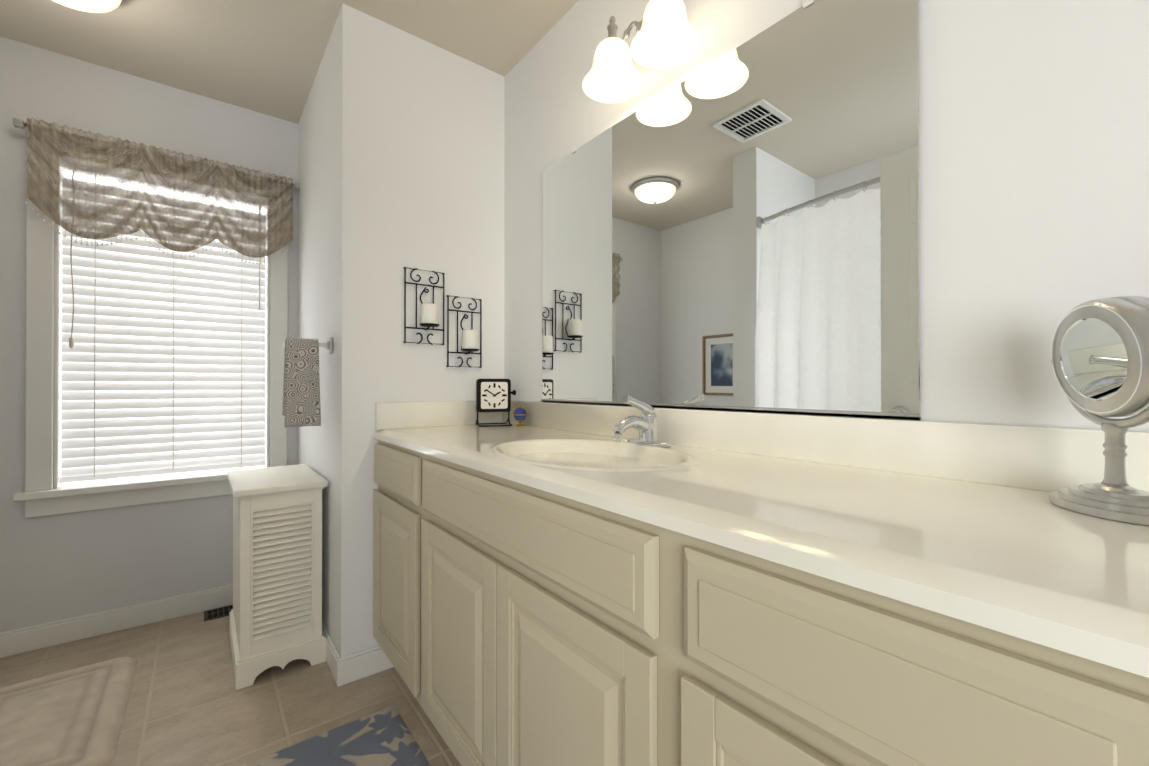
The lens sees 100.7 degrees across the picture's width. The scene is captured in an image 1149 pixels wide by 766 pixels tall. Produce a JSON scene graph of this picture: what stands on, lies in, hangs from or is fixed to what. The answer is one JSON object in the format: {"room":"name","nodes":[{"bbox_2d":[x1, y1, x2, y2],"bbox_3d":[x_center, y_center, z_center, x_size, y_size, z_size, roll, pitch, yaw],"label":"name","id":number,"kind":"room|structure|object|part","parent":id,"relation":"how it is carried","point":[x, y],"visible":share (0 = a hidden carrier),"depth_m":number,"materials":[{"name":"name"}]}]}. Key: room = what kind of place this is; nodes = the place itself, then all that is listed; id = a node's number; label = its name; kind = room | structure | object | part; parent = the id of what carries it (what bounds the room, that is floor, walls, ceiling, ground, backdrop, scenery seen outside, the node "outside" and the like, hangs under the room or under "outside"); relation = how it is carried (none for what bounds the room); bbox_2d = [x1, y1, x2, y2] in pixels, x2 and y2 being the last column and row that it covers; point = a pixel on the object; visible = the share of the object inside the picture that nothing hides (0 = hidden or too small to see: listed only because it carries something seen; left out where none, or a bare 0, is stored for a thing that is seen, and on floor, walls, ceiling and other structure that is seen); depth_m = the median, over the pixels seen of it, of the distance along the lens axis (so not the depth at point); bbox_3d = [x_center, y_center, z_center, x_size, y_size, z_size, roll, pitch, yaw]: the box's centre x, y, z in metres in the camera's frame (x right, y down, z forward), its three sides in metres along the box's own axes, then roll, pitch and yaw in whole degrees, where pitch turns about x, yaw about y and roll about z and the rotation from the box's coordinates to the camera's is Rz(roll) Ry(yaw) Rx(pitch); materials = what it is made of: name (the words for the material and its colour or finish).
{"room":"bathroom","nodes":[
{"label":"bathroom","id":0,"kind":"room"},
{"bbox_2d":[0,36,297,632],"bbox_3d":[-2.102,-0.141,2.008,1.614,2.400,0.120,0,0,-38],"label":"wall","id":1,"kind":"structure","parent":0,"point":[56,567],"depth_m":2.00,"materials":[{"name":"white paint"}]},
{"bbox_2d":[0,584,232,657],"bbox_3d":[-2.013,1.011,1.987,1.493,0.095,0.016,0,0,-38],"label":"baseboard","id":2,"kind":"structure","parent":1,"relation":"attached to","point":[22,640],"depth_m":2.02,"materials":[{"name":"white paint"}]},
{"bbox_2d":[13,135,287,517],"bbox_3d":[-1.831,-0.241,2.176,0.937,1.545,0.150,0,0,-38],"label":"window","id":3,"kind":"structure","parent":1,"relation":"in","point":[40,496],"depth_m":1.93,"materials":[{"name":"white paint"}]},
{"bbox_2d":[13,117,299,263],"bbox_3d":[-1.767,-0.788,2.118,0.962,0.471,0.087,0,0,-38],"label":"window valance","id":4,"kind":"object","parent":3,"relation":"attached to","point":[182,215],"visible":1,"depth_m":2.05,"materials":[{"name":"beige fabric"}]},
{"bbox_2d":[60,167,265,482],"bbox_3d":[-1.827,-0.258,2.171,0.717,1.338,0.107,0,0,-38],"label":"window blinds","id":5,"kind":"object","parent":3,"relation":"attached to","point":[163,365],"visible":0.83,"depth_m":2.15,"materials":[{"name":"white plastic"}]},
{"bbox_2d":[0,605,460,765],"bbox_3d":[-0.866,1.084,1.047,2.385,0.060,3.150,0,0,-38],"label":"floor","id":6,"kind":"structure","parent":0,"point":[188,704],"depth_m":1.60,"materials":[{"name":"tile"}]},
{"bbox_2d":[0,657,136,765],"bbox_3d":[-1.651,1.045,1.442,0.435,0.020,0.700,0,0,-38],"label":"rug","id":7,"kind":"object","parent":6,"relation":"on","point":[73,717],"visible":1,"depth_m":1.48,"materials":[{"name":"beige fabric"}]},
{"bbox_2d":[204,605,232,620],"bbox_3d":[-1.559,1.056,2.250,0.305,0.006,0.110,0,0,-38],"label":"floor vent","id":8,"kind":"object","parent":6,"relation":"in","point":[216,613],"visible":0.35,"depth_m":2.18,"materials":[{"name":"grey metal"}]},
{"bbox_2d":[228,464,327,689],"bbox_3d":[-1.203,0.715,1.910,0.290,0.687,0.497,0,0,-38],"label":"hamper","id":9,"kind":"object","parent":6,"relation":"on","point":[275,616],"visible":1,"depth_m":1.74,"materials":[{"name":"white paint"}]},
{"bbox_2d":[242,704,429,765],"bbox_3d":[-0.522,1.047,0.957,0.635,0.014,1.045,0,0,-38],"label":"floral rug","id":10,"kind":"object","parent":6,"relation":"on","point":[383,737],"visible":1,"depth_m":1.36,"materials":[{"name":"blue fabric"}]},
{"bbox_2d":[373,440,1148,765],"bbox_3d":[0.065,0.628,1.149,0.550,0.854,1.914,0,0,-38],"label":"bathroom vanity","id":11,"kind":"object","parent":6,"relation":"on","point":[517,624],"visible":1,"depth_m":0.66,"materials":[{"name":"beige paint"}]},
{"bbox_2d":[374,394,1148,677],"bbox_3d":[0.069,0.162,1.155,0.539,0.266,1.914,0,0,-38],"label":"countertop","id":12,"kind":"structure","parent":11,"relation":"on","point":[970,523],"depth_m":0.70,"materials":[{"name":"stone"}]},
{"bbox_2d":[476,379,515,426],"bbox_3d":[-0.309,0.076,1.902,0.158,0.186,0.113,0,0,-20],"label":"clock","id":13,"kind":"object","parent":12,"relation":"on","point":[493,395],"visible":1,"depth_m":1.89,"materials":[{"name":"black metal"}]},
{"bbox_2d":[513,406,526,426],"bbox_3d":[-0.213,0.127,1.866,0.053,0.085,0.053,0,0,-38],"label":"ornament","id":14,"kind":"object","parent":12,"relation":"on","point":[520,414],"visible":1,"depth_m":1.85,"materials":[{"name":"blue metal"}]},
{"bbox_2d":[612,394,671,446],"bbox_3d":[0.165,0.099,1.273,0.159,0.138,0.158,0,0,-38],"label":"vanity faucet","id":15,"kind":"object","parent":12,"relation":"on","point":[646,423],"depth_m":1.27,"materials":[{"name":"silver metal"}]},
{"bbox_2d":[1050,296,1148,525],"bbox_3d":[0.696,0.027,0.613,0.167,0.276,0.135,0,0,-38],"label":"makeup mirror","id":16,"kind":"object","parent":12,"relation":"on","point":[1100,356],"visible":1,"depth_m":0.60,"materials":[{"name":"silver metal"}]},
{"bbox_2d":[0,0,578,123],"bbox_3d":[-0.866,-1.376,1.058,2.385,0.060,3.150,0,0,-38],"label":"ceiling","id":17,"kind":"structure","parent":0,"point":[263,56],"depth_m":1.83,"materials":[{"name":"beige paint"}]},
{"bbox_2d":[52,0,127,12],"bbox_3d":[-1.640,-1.284,1.524,0.316,0.118,0.316,0,0,-38],"label":"ceiling light","id":18,"kind":"object","parent":17,"relation":"attached to","point":[123,2],"depth_m":1.59,"materials":[{"name":"white glass"}]},
{"bbox_3d":[-1.640,-1.282,1.524,0.280,0.067,0.280,0,0,-38],"label":"ceiling light shade","id":19,"kind":"part","parent":18,"relation":"part of","materials":[{"name":"white glass"}]},
{"bbox_2d":[297,3,503,656],"bbox_3d":[-0.858,-0.140,2.353,0.771,2.400,1.110,0,0,-38],"label":"wall","id":20,"kind":"structure","parent":0,"point":[400,149],"depth_m":1.83,"materials":[{"name":"white paint"}]},
{"bbox_2d":[282,337,332,426],"bbox_3d":[-0.984,-0.007,1.758,0.157,0.330,0.079,0,0,-38],"label":"towel","id":21,"kind":"object","parent":20,"relation":"attached to","point":[301,406],"visible":1,"depth_m":1.73,"materials":[{"name":"grey fabric"}]},
{"bbox_2d":[322,621,347,686],"bbox_3d":[-1.114,1.011,2.037,0.014,0.095,0.964,0,0,-38],"label":"baseboard","id":22,"kind":"structure","parent":20,"relation":"attached to","point":[347,669],"depth_m":1.68,"materials":[{"name":"white paint"}]},
{"bbox_2d":[403,267,444,344],"bbox_3d":[-0.558,-0.296,1.820,0.159,0.293,0.098,0,0,-38],"label":"sconce","id":23,"kind":"object","parent":20,"relation":"attached to","point":[429,315],"visible":1,"depth_m":1.80,"materials":[{"name":"black metal"}]},
{"bbox_2d":[446,295,481,367],"bbox_3d":[-0.426,-0.208,1.923,0.151,0.290,0.098,0,0,-38],"label":"sconce","id":24,"kind":"object","parent":20,"relation":"attached to","point":[469,340],"visible":1,"depth_m":1.91,"materials":[{"name":"black metal"}]},
{"bbox_2d":[504,0,1148,431],"bbox_3d":[0.368,-0.144,1.313,0.120,2.400,2.040,0,0,-38],"label":"wall","id":25,"kind":"structure","parent":0,"point":[1034,172],"depth_m":0.80,"materials":[{"name":"white paint"}]},
{"bbox_2d":[582,0,699,102],"bbox_3d":[0.179,-0.952,1.296,0.200,0.198,0.369,0,0,-38],"label":"sconce","id":26,"kind":"object","parent":25,"relation":"attached to","point":[666,36],"visible":1,"depth_m":1.28,"materials":[{"name":"white glass"}]},
{"bbox_2d":[542,0,919,412],"bbox_3d":[0.255,-0.380,1.355,0.005,0.888,1.225,0,0,-38],"label":"mirror glass","id":27,"kind":"object","parent":25,"relation":"attached to","point":[739,225],"visible":1,"depth_m":1.12,"materials":[{"name":"silver"}]},
{"bbox_2d":[541,0,920,419],"bbox_3d":[0.253,-0.383,1.354,0.008,0.906,1.227,0,0,-38],"label":"clips","id":28,"kind":"object","parent":27,"relation":"attached to","point":[888,415],"visible":1,"depth_m":1.08,"materials":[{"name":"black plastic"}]}
]}

